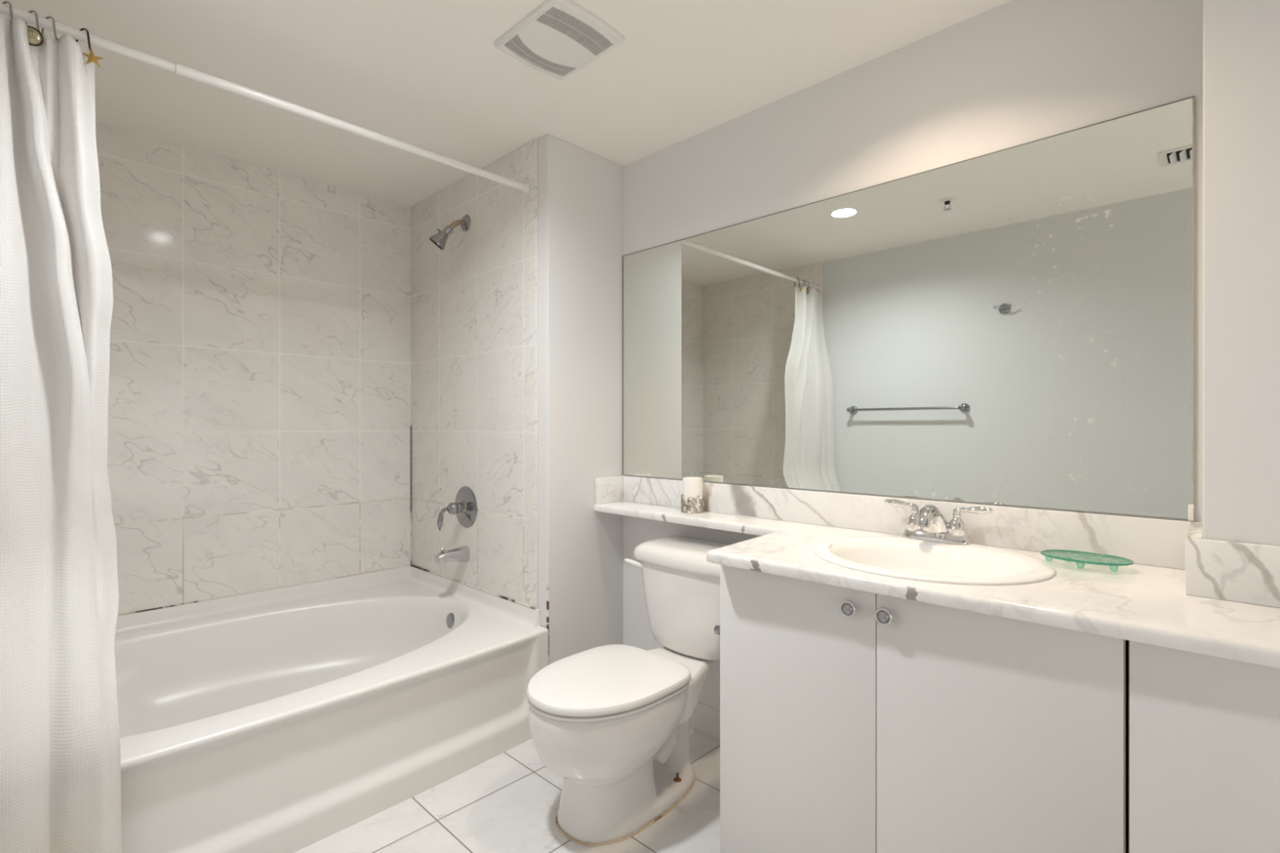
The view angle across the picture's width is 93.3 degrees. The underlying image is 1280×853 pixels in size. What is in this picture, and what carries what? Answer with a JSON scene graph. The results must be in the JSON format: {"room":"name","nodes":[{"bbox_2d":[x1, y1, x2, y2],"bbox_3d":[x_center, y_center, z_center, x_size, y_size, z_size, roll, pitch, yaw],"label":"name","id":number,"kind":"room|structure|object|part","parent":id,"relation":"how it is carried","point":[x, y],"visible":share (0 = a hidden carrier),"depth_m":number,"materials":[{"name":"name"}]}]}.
{"room":"bathroom","nodes":[
{"label":"bathroom","id":0,"kind":"room"},
{"bbox_2d":[95,122,411,614],"bbox_3d":[-1.668,-0.198,2.423,0.008,1.764,1.566,0,0,44],"label":"tiled wall","id":1,"kind":"structure","parent":0,"point":[260,405],"depth_m":2.48,"materials":[{"name":"tile"}]},
{"bbox_2d":[117,564,410,615],"bbox_3d":[-1.668,0.683,2.417,0.006,0.006,1.558,0,0,44],"label":"trim","id":2,"kind":"structure","parent":1,"relation":"attached to","point":[406,565],"depth_m":2.49,"materials":[{"name":"white"}]},
{"bbox_2d":[410,426,411,564],"bbox_3d":[-1.128,0.340,2.977,0.006,0.688,0.006,0,0,44],"label":"trim","id":3,"kind":"structure","parent":1,"relation":"attached to","point":[411,426],"depth_m":2.97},
{"bbox_2d":[0,0,1012,207],"bbox_3d":[-0.225,-1.160,1.301,3.829,0.160,2.154,0,0,44],"label":"ceiling","id":4,"kind":"structure","parent":0,"point":[430,75],"depth_m":1.83,"materials":[{"name":"paint"}]},
{"bbox_2d":[493,0,624,80],"bbox_3d":[-0.227,-1.072,1.688,0.297,0.014,0.241,0,0,44],"label":"exhaust fan","id":5,"kind":"object","parent":4,"relation":"attached to","point":[558,36],"visible":1,"depth_m":1.66,"materials":[{"name":"white plastic"}]},
{"bbox_2d":[293,728,719,852],"bbox_3d":[-0.225,1.156,1.301,3.829,0.080,2.154,0,0,44],"label":"floor","id":6,"kind":"structure","parent":0,"point":[509,802],"depth_m":1.72,"materials":[{"name":"tile"}]},
{"bbox_2d":[114,565,548,852],"bbox_3d":[-1.258,0.900,2.030,1.125,0.432,1.560,0,0,44],"label":"bathtub","id":7,"kind":"object","parent":6,"relation":"on","point":[286,719],"visible":0.83,"depth_m":1.96,"materials":[{"name":"ceramic"}]},
{"bbox_3d":[-0.803,0.826,2.560,0.074,0.074,0.018,0,0,44],"label":"overflow plate","id":8,"kind":"part","parent":7,"relation":"part of","materials":[{"name":"silver metal"}]},
{"bbox_2d":[526,535,729,846],"bbox_3d":[0.006,0.761,1.866,0.466,0.714,0.796,0,0,44],"label":"toilet","id":9,"kind":"object","parent":6,"relation":"on","point":[611,721],"visible":0.99,"depth_m":1.70,"materials":[{"name":"white ceramic"}]},
{"bbox_3d":[-0.105,0.747,1.742,0.374,0.009,0.459,0,0,44],"label":"seat","id":10,"kind":"part","parent":9,"relation":"part of","materials":[{"name":"white plastic"}]},
{"bbox_3d":[-0.105,0.724,1.742,0.379,0.024,0.464,0,0,44],"label":"lid","id":11,"kind":"part","parent":9,"relation":"part of","materials":[{"name":"white plastic"}]},
{"bbox_3d":[-0.002,0.933,1.849,0.367,0.366,0.751,0,0,44],"label":"bowl","id":12,"kind":"part","parent":9,"relation":"part of","materials":[{"name":"white ceramic"}]},
{"bbox_3d":[-0.018,0.485,2.124,0.079,0.035,0.026,0,0,20],"label":"flush lever","id":13,"kind":"part","parent":9,"relation":"part of","materials":[{"name":"white plastic"}]},
{"bbox_3d":[0.199,0.601,2.057,0.424,0.294,0.232,0,0,44],"label":"tank","id":14,"kind":"part","parent":9,"relation":"part of","materials":[{"name":"white ceramic"}]},
{"bbox_3d":[0.197,0.435,2.056,0.454,0.062,0.258,0,0,44],"label":"tank lid","id":15,"kind":"part","parent":9,"relation":"part of","materials":[{"name":"white ceramic"}]},
{"bbox_2d":[720,564,1128,852],"bbox_3d":[0.659,0.727,1.429,0.808,0.778,0.538,0,0,44],"label":"vanity cabinet","id":16,"kind":"object","parent":6,"relation":"on","point":[852,721],"visible":0.95,"depth_m":1.21,"materials":[{"name":"white laminate"}]},
{"bbox_2d":[713,625,719,635],"bbox_3d":[0.242,0.561,1.642,0.090,0.040,0.040,0,0,44],"label":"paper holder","id":17,"kind":"object","parent":16,"relation":"attached to","point":[717,628],"visible":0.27,"depth_m":1.66,"materials":[{"name":"silver metal"}]},
{"bbox_3d":[0.353,0.714,1.405,0.400,0.744,0.018,0,0,44],"label":"door","id":18,"kind":"part","parent":16,"relation":"part of","materials":[{"name":"white laminate"}]},
{"bbox_3d":[0.445,0.385,1.283,0.037,0.037,0.031,0,0,44],"label":"knob","id":19,"kind":"part","parent":16,"relation":"part of","materials":[{"name":"silver metal"}]},
{"bbox_3d":[0.499,0.385,1.230,0.037,0.037,0.031,0,0,44],"label":"knob","id":20,"kind":"part","parent":16,"relation":"part of","materials":[{"name":"silver metal"}]},
{"bbox_2d":[593,475,1279,668],"bbox_3d":[0.646,0.270,1.420,2.538,0.133,0.571,0,0,44],"label":"countertop","id":21,"kind":"structure","parent":16,"relation":"on","point":[1182,589],"depth_m":1.29,"materials":[{"name":"stone"}]},
{"bbox_2d":[680,493,704,513],"bbox_3d":[0.188,0.273,2.166,0.086,0.066,0.086,0,0,44],"label":"candle holder","id":22,"kind":"object","parent":21,"relation":"on","point":[682,504],"visible":0.8,"depth_m":2.13,"materials":[{"name":"grey metal"}]},
{"bbox_2d":[682,475,702,511],"bbox_3d":[0.188,0.239,2.166,0.073,0.130,0.073,0,0,44],"label":"candle","id":23,"kind":"object","parent":22,"relation":"in","point":[692,486],"visible":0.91,"depth_m":2.13,"materials":[{"name":"white wax"}]},
{"bbox_2d":[813,536,1056,585],"bbox_3d":[0.664,0.367,1.409,0.505,0.138,0.477,0,0,44],"label":"sink","id":24,"kind":"object","parent":21,"relation":"in","point":[895,557],"visible":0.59,"depth_m":1.47,"materials":[{"name":"white ceramic"}]},
{"bbox_2d":[884,498,993,544],"bbox_3d":[0.754,0.250,1.567,0.268,0.097,0.133,0,0,44],"label":"faucet","id":25,"kind":"object","parent":21,"relation":"on","point":[929,523],"visible":1,"depth_m":1.56,"materials":[{"name":"silver metal"}]},
{"bbox_3d":[0.716,0.215,1.655,0.092,0.028,0.019,0,0,44],"label":"lever","id":26,"kind":"part","parent":25,"relation":"part of","materials":[{"name":"silver metal"}]},
{"bbox_3d":[0.742,0.251,1.629,0.047,0.055,0.047,0,0,44],"label":"handle","id":27,"kind":"part","parent":25,"relation":"part of","materials":[{"name":"silver metal"}]},
{"bbox_3d":[0.752,0.245,1.565,0.092,0.088,0.128,0,0,44],"label":"spout","id":28,"kind":"part","parent":25,"relation":"part of","materials":[{"name":"silver metal"}]},
{"bbox_3d":[0.779,0.285,1.593,0.168,0.027,0.060,0,0,44],"label":"plate","id":29,"kind":"part","parent":25,"relation":"part of","materials":[{"name":"silver metal"}]},
{"bbox_3d":[0.817,0.251,1.557,0.047,0.055,0.047,0,0,44],"label":"handle","id":30,"kind":"part","parent":25,"relation":"part of","materials":[{"name":"silver metal"}]},
{"bbox_3d":[0.843,0.215,1.532,0.092,0.028,0.019,0,0,44],"label":"lever","id":31,"kind":"part","parent":25,"relation":"part of","materials":[{"name":"silver metal"}]},
{"bbox_2d":[1040,549,1133,571],"bbox_3d":[0.975,0.295,1.324,0.165,0.022,0.122,0,0,44],"label":"soap dish","id":32,"kind":"object","parent":21,"relation":"on","point":[1085,557],"visible":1,"depth_m":1.33,"materials":[{"name":"green glass"}]},
{"bbox_3d":[0.975,0.289,1.324,0.160,0.008,0.117,0,0,44],"label":"dish","id":33,"kind":"part","parent":32,"relation":"part of","materials":[{"name":"green glass"}]},
{"bbox_3d":[0.644,0.714,1.125,0.404,0.744,0.018,0,0,44],"label":"door","id":34,"kind":"part","parent":16,"relation":"part of","materials":[{"name":"white laminate"}]},
{"bbox_2d":[1128,640,1279,852],"bbox_3d":[1.182,0.727,0.767,0.856,0.778,0.249,0,0,44],"label":"base cabinet","id":35,"kind":"object","parent":6,"relation":"on","point":[1204,730],"visible":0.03,"depth_m":0.92,"materials":[{"name":"white wood"}]},
{"bbox_2d":[537,134,622,664],"bbox_3d":[-0.597,0.018,2.817,1.188,2.196,0.488,0,0,44],"label":"wall","id":36,"kind":"structure","parent":0,"point":[580,191],"depth_m":2.33,"materials":[{"name":"grey paint"}]},
{"bbox_2d":[410,564,537,609],"bbox_3d":[-0.759,0.683,2.621,1.026,0.009,0.009,0,0,44],"label":"trim","id":37,"kind":"structure","parent":36,"relation":"attached to","point":[413,566],"depth_m":2.54,"materials":[{"name":"white"}]},
{"bbox_2d":[411,138,537,608],"bbox_3d":[-0.756,-0.198,2.625,1.026,1.764,0.008,0,0,44],"label":"tiled wall","id":38,"kind":"structure","parent":36,"relation":"attached to","point":[474,300],"depth_m":2.55,"materials":[{"name":"tile"}]},
{"bbox_2d":[0,3,529,193],"bbox_3d":[-0.969,-0.908,1.748,0.038,0.038,1.550,0,0,44],"label":"curtain rod","id":39,"kind":"object","parent":38,"relation":"attached to","point":[180,69],"visible":1,"depth_m":1.65,"materials":[{"name":"white metal"}]},
{"bbox_2d":[2,0,13,22],"bbox_3d":[-1.381,-0.898,1.317,0.055,0.057,0.005,0,0,19],"label":"curtain hook","id":40,"kind":"object","parent":39,"relation":"hanging from","point":[5,2],"visible":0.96,"depth_m":1.31,"materials":[{"name":"silver metal"}]},
{"bbox_2d":[25,9,44,46],"bbox_3d":[-1.354,-0.881,1.331,0.061,0.092,0.034,0,0,17],"label":"curtain hook","id":41,"kind":"object","parent":39,"relation":"hanging from","point":[35,38],"visible":0.82,"depth_m":1.33,"materials":[{"name":"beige metal"}]},
{"bbox_2d":[41,16,57,39],"bbox_3d":[-1.334,-0.898,1.365,0.055,0.057,0.005,0,0,19],"label":"curtain hook","id":42,"kind":"object","parent":39,"relation":"hanging from","point":[46,17],"visible":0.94,"depth_m":1.36,"materials":[{"name":"silver metal"}]},
{"bbox_2d":[0,13,121,852],"bbox_3d":[-1.315,0.087,1.262,0.298,1.938,0.362,0,0,44],"label":"shower curtain","id":43,"kind":"object","parent":39,"relation":"hanging from","point":[60,751],"visible":0.99,"depth_m":1.32,"materials":[{"name":"fabric"}]},
{"bbox_2d":[75,27,104,68],"bbox_3d":[-1.286,-0.878,1.396,0.072,0.097,0.035,0,0,5],"label":"curtain hook","id":44,"kind":"object","parent":39,"relation":"hanging from","point":[91,58],"visible":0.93,"depth_m":1.40,"materials":[{"name":"brown metal"}]},
{"bbox_2d":[429,214,471,249],"bbox_3d":[-0.815,-0.834,2.589,0.166,0.163,0.073,0,0,-23],"label":"shower fixture","id":45,"kind":"object","parent":38,"relation":"attached to","point":[439,239],"visible":1,"depth_m":2.56,"materials":[{"name":"silver metal"}]},
{"bbox_3d":[-0.784,-0.860,2.589,0.088,0.059,0.027,0,0,-34],"label":"shower arm","id":46,"kind":"part","parent":45,"relation":"part of","materials":[{"name":"silver metal"}]},
{"bbox_2d":[434,545,470,564],"bbox_3d":[-0.798,0.547,2.567,0.060,0.074,0.135,0,0,44],"label":"tub spout","id":47,"kind":"object","parent":38,"relation":"attached to","point":[462,553],"visible":1,"depth_m":2.55,"materials":[{"name":"grey metal"}]},
{"bbox_2d":[436,486,477,530],"bbox_3d":[-0.789,0.352,2.576,0.178,0.187,0.108,0,0,44],"label":"shower valve","id":48,"kind":"object","parent":38,"relation":"attached to","point":[465,507],"visible":1,"depth_m":2.58,"materials":[{"name":"silver metal"}]},
{"bbox_3d":[-0.835,0.393,2.581,0.067,0.106,0.025,0,0,9],"label":"lever","id":49,"kind":"part","parent":48,"relation":"part of","materials":[{"name":"silver metal"}]},
{"bbox_3d":[-0.757,0.348,2.609,0.178,0.178,0.016,0,0,44],"label":"valve plate","id":50,"kind":"part","parent":48,"relation":"part of","materials":[{"name":"silver metal"}]},
{"bbox_2d":[622,0,1203,711],"bbox_3d":[0.862,0.018,1.679,2.591,2.196,0.100,0,0,44],"label":"wall","id":51,"kind":"structure","parent":0,"point":[1014,73],"depth_m":1.67,"materials":[{"name":"grey paint"}]},
{"bbox_2d":[690,702,719,740],"bbox_3d":[0.237,1.067,2.202,0.866,0.097,0.015,0,0,44],"label":"baseboard","id":52,"kind":"structure","parent":51,"relation":"attached to","point":[705,719],"depth_m":2.19,"materials":[{"name":"white paint"}]},
{"bbox_2d":[622,96,1194,520],"bbox_3d":[0.557,-0.252,1.897,1.743,0.908,0.009,0,0,44],"label":"mirror","id":53,"kind":"object","parent":51,"relation":"attached to","point":[1013,326],"visible":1,"depth_m":1.62,"materials":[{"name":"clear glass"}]},
{"bbox_2d":[622,475,1203,569],"bbox_3d":[0.558,0.254,1.887,1.762,0.103,0.021,0,0,44],"label":"backsplash","id":54,"kind":"structure","parent":51,"relation":"attached to","point":[1157,542],"depth_m":1.57,"materials":[{"name":"stone"}]},
{"bbox_2d":[1203,0,1279,546],"bbox_3d":[1.426,0.018,0.957,0.776,2.196,0.357,0,0,44],"label":"wall column","id":55,"kind":"structure","parent":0,"point":[1242,37],"depth_m":1.06,"materials":[{"name":"grey paint"}]}
]}

